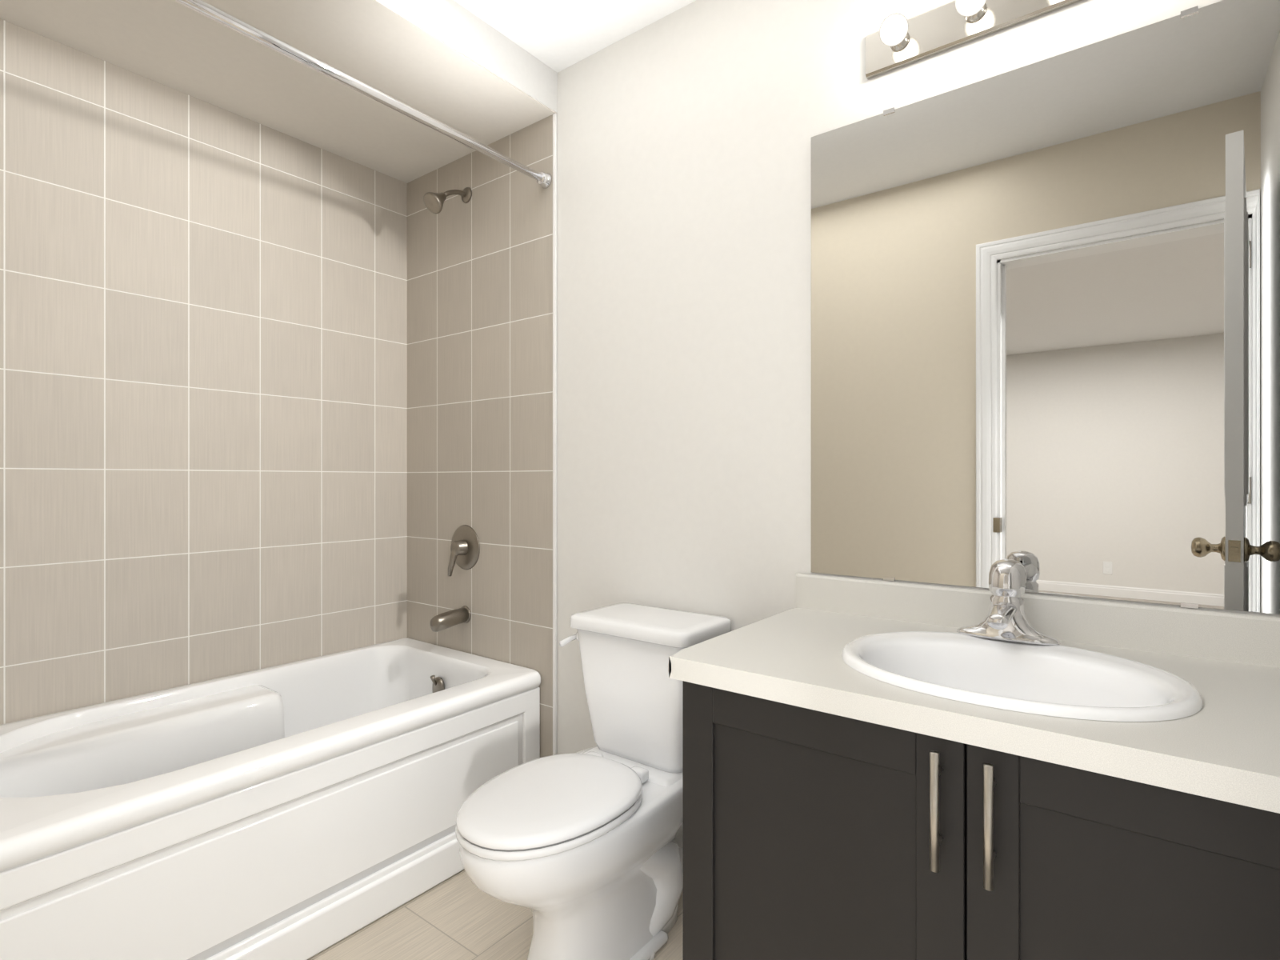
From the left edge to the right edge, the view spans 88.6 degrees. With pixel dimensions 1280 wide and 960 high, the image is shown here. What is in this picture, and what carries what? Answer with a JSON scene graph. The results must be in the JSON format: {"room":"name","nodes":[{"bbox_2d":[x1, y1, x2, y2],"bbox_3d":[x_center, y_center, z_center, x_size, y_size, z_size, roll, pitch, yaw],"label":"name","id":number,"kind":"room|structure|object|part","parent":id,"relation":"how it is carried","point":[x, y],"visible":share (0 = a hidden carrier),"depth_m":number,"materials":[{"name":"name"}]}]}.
{"room":"bathroom","nodes":[
{"label":"bathroom","id":0,"kind":"room"},
{"bbox_2d":[0,18,407,724],"bbox_3d":[-1.389,-0.026,2.016,0.008,2.312,1.508,0,0,37],"label":"wall tile","id":1,"kind":"structure","parent":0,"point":[203,305],"depth_m":2.00,"materials":[{"name":"beige tile"}]},
{"bbox_2d":[308,869,682,959],"bbox_3d":[-0.336,1.180,1.214,2.895,0.100,1.764,0,0,37],"label":"floor","id":2,"kind":"structure","parent":0,"point":[454,919],"depth_m":1.64,"materials":[{"name":"tile"}]},
{"bbox_2d":[0,638,540,959],"bbox_3d":[-1.078,0.877,1.779,0.768,0.505,1.504,0,0,37],"label":"bathtub","id":3,"kind":"object","parent":2,"relation":"on","point":[279,812],"visible":0.84,"depth_m":1.60,"materials":[{"name":"white plastic"}]},
{"bbox_2d":[455,602,731,959],"bbox_3d":[-0.119,0.744,1.555,0.390,0.772,0.700,0,0,37],"label":"toilet","id":4,"kind":"object","parent":2,"relation":"on","point":[583,841],"visible":0.94,"depth_m":1.50,"materials":[{"name":"white ceramic"}]},
{"bbox_3d":[-0.192,0.707,1.462,0.336,0.046,0.463,0,0,37],"label":"seat","id":5,"kind":"part","parent":4,"relation":"part of","materials":[{"name":"plastic"}]},
{"bbox_3d":[-0.184,0.427,1.773,0.022,0.034,0.082,0,0,37],"label":"handle","id":6,"kind":"part","parent":4,"relation":"part of","materials":[{"name":"white ceramic"}]},
{"bbox_3d":[0.025,0.540,1.736,0.380,0.364,0.239,0,0,37],"label":"tank","id":7,"kind":"part","parent":4,"relation":"part of","materials":[{"name":"white ceramic"}]},
{"bbox_2d":[668,559,1279,959],"bbox_3d":[0.607,0.641,1.081,0.988,0.978,0.586,0,0,37],"label":"vanity","id":8,"kind":"object","parent":2,"relation":"on","point":[873,770],"visible":1,"depth_m":0.96,"materials":[{"name":"black wood"}]},
{"bbox_3d":[0.262,0.688,1.031,0.456,0.668,0.019,0,0,37],"label":"door","id":9,"kind":"part","parent":8,"relation":"part of","materials":[{"name":"black wood"}]},
{"bbox_3d":[0.403,0.445,0.891,0.012,0.158,0.035,0,0,37],"label":"door handle","id":10,"kind":"part","parent":8,"relation":"part of","materials":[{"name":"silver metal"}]},
{"bbox_2d":[668,572,1279,813],"bbox_3d":[0.612,0.288,1.087,0.988,0.120,0.572,0,0,37],"label":"countertop","id":11,"kind":"structure","parent":8,"relation":"on","point":[1228,750],"depth_m":1.06,"materials":[{"name":"laminate"}]},
{"bbox_2d":[956,559,1060,645],"bbox_3d":[0.677,0.225,1.218,0.172,0.145,0.150,0,0,37],"label":"faucet","id":12,"kind":"object","parent":11,"relation":"on","point":[1006,623],"depth_m":1.22,"materials":[{"name":"silver metal"}]},
{"bbox_2d":[841,631,1203,721],"bbox_3d":[0.587,0.384,1.068,0.500,0.175,0.410,0,0,37],"label":"sink","id":13,"kind":"object","parent":11,"relation":"in","point":[1031,676],"depth_m":1.11,"materials":[{"name":"white ceramic"}]},
{"bbox_3d":[0.454,0.445,0.851,0.012,0.158,0.035,0,0,37],"label":"door handle","id":14,"kind":"part","parent":8,"relation":"part of","materials":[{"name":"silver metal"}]},
{"bbox_3d":[0.629,0.688,0.751,0.462,0.668,0.019,0,0,37],"label":"door","id":15,"kind":"part","parent":8,"relation":"part of","materials":[{"name":"black wood"}]},
{"bbox_2d":[453,0,695,72],"bbox_3d":[-0.336,-1.365,1.214,2.895,0.100,1.764,0,0,37],"label":"ceiling","id":16,"kind":"structure","parent":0,"point":[561,34],"depth_m":1.88,"materials":[{"name":"paint"}]},
{"bbox_2d":[378,0,557,112],"bbox_3d":[-1.060,-1.250,1.765,0.834,0.129,1.524,0,0,37],"label":"ceiling bulkhead","id":17,"kind":"object","parent":16,"relation":"attached to","point":[448,21],"visible":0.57,"depth_m":1.88,"materials":[{"name":"paint"}]},
{"bbox_2d":[0,0,556,183],"bbox_3d":[-1.061,-1.184,1.766,0.832,0.004,1.524,0,0,37],"label":"bulkhead soffit","id":18,"kind":"structure","parent":17,"relation":"attached to","point":[170,43],"depth_m":1.88,"materials":[{"name":"white paint"}]},
{"bbox_2d":[556,0,1279,847],"bbox_3d":[0.162,-0.092,1.867,2.895,2.445,0.120,0,0,37],"label":"wall","id":19,"kind":"structure","parent":0,"point":[684,142],"depth_m":1.79,"materials":[{"name":"paint"}]},
{"bbox_2d":[174,0,551,188],"bbox_3d":[-0.762,-0.975,1.538,0.052,0.052,1.508,0,0,37],"label":"rail","id":20,"kind":"object","parent":19,"relation":"attached to","point":[544,179],"visible":1,"depth_m":1.60,"materials":[{"name":"silver metal"}]},
{"bbox_2d":[423,187,471,213],"bbox_3d":[-0.681,-0.996,2.316,0.074,0.135,0.173,0,0,37],"label":"shower head","id":21,"kind":"object","parent":19,"relation":"attached to","point":[434,202],"visible":1,"depth_m":2.28},
{"bbox_2d":[430,605,471,631],"bbox_3d":[-0.678,0.494,2.336,0.064,0.073,0.137,0,0,37],"label":"tub spout","id":22,"kind":"object","parent":19,"relation":"attached to","point":[442,621],"visible":1,"depth_m":2.31,"materials":[{"name":"silver metal"}]},
{"bbox_2d":[448,524,479,575],"bbox_3d":[-0.654,0.255,2.368,0.164,0.184,0.058,0,0,37],"label":"shower valve","id":23,"kind":"object","parent":19,"relation":"attached to","point":[465,547],"visible":1,"depth_m":2.36,"materials":[{"name":"silver metal"}]},
{"bbox_2d":[407,114,552,757],"bbox_3d":[-0.605,-0.026,2.372,0.822,2.312,0.008,0,0,37],"label":"wall tile","id":24,"kind":"structure","parent":19,"relation":"attached to","point":[480,270],"depth_m":2.32,"materials":[{"name":"beige tile"}]},
{"bbox_2d":[552,113,556,755],"bbox_3d":[-0.274,-0.026,2.119,0.012,2.312,0.010,0,0,37],"label":"trim","id":25,"kind":"structure","parent":19,"relation":"attached to","point":[554,115],"depth_m":2.12,"materials":[{"name":"paint"}]},
{"bbox_2d":[678,846,682,865],"bbox_3d":[0.059,1.077,1.862,0.828,0.105,0.014,0,0,37],"label":"baseboard","id":26,"kind":"structure","parent":19,"relation":"attached to","point":[680,849],"depth_m":1.82,"materials":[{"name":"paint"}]},
{"bbox_2d":[865,0,1082,79],"bbox_3d":[0.741,-0.973,1.294,0.610,0.095,0.089,0,0,37],"label":"sconce","id":27,"kind":"object","parent":19,"relation":"attached to","point":[899,42],"visible":1,"depth_m":1.40,"materials":[{"name":"silver metal"}]},
{"bbox_2d":[811,0,1279,614],"bbox_3d":[0.793,-0.304,1.306,0.948,1.063,0.008,0,0,37],"label":"mirror","id":28,"kind":"object","parent":19,"relation":"attached to","point":[1045,294],"visible":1,"depth_m":1.27,"materials":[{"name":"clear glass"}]}
]}

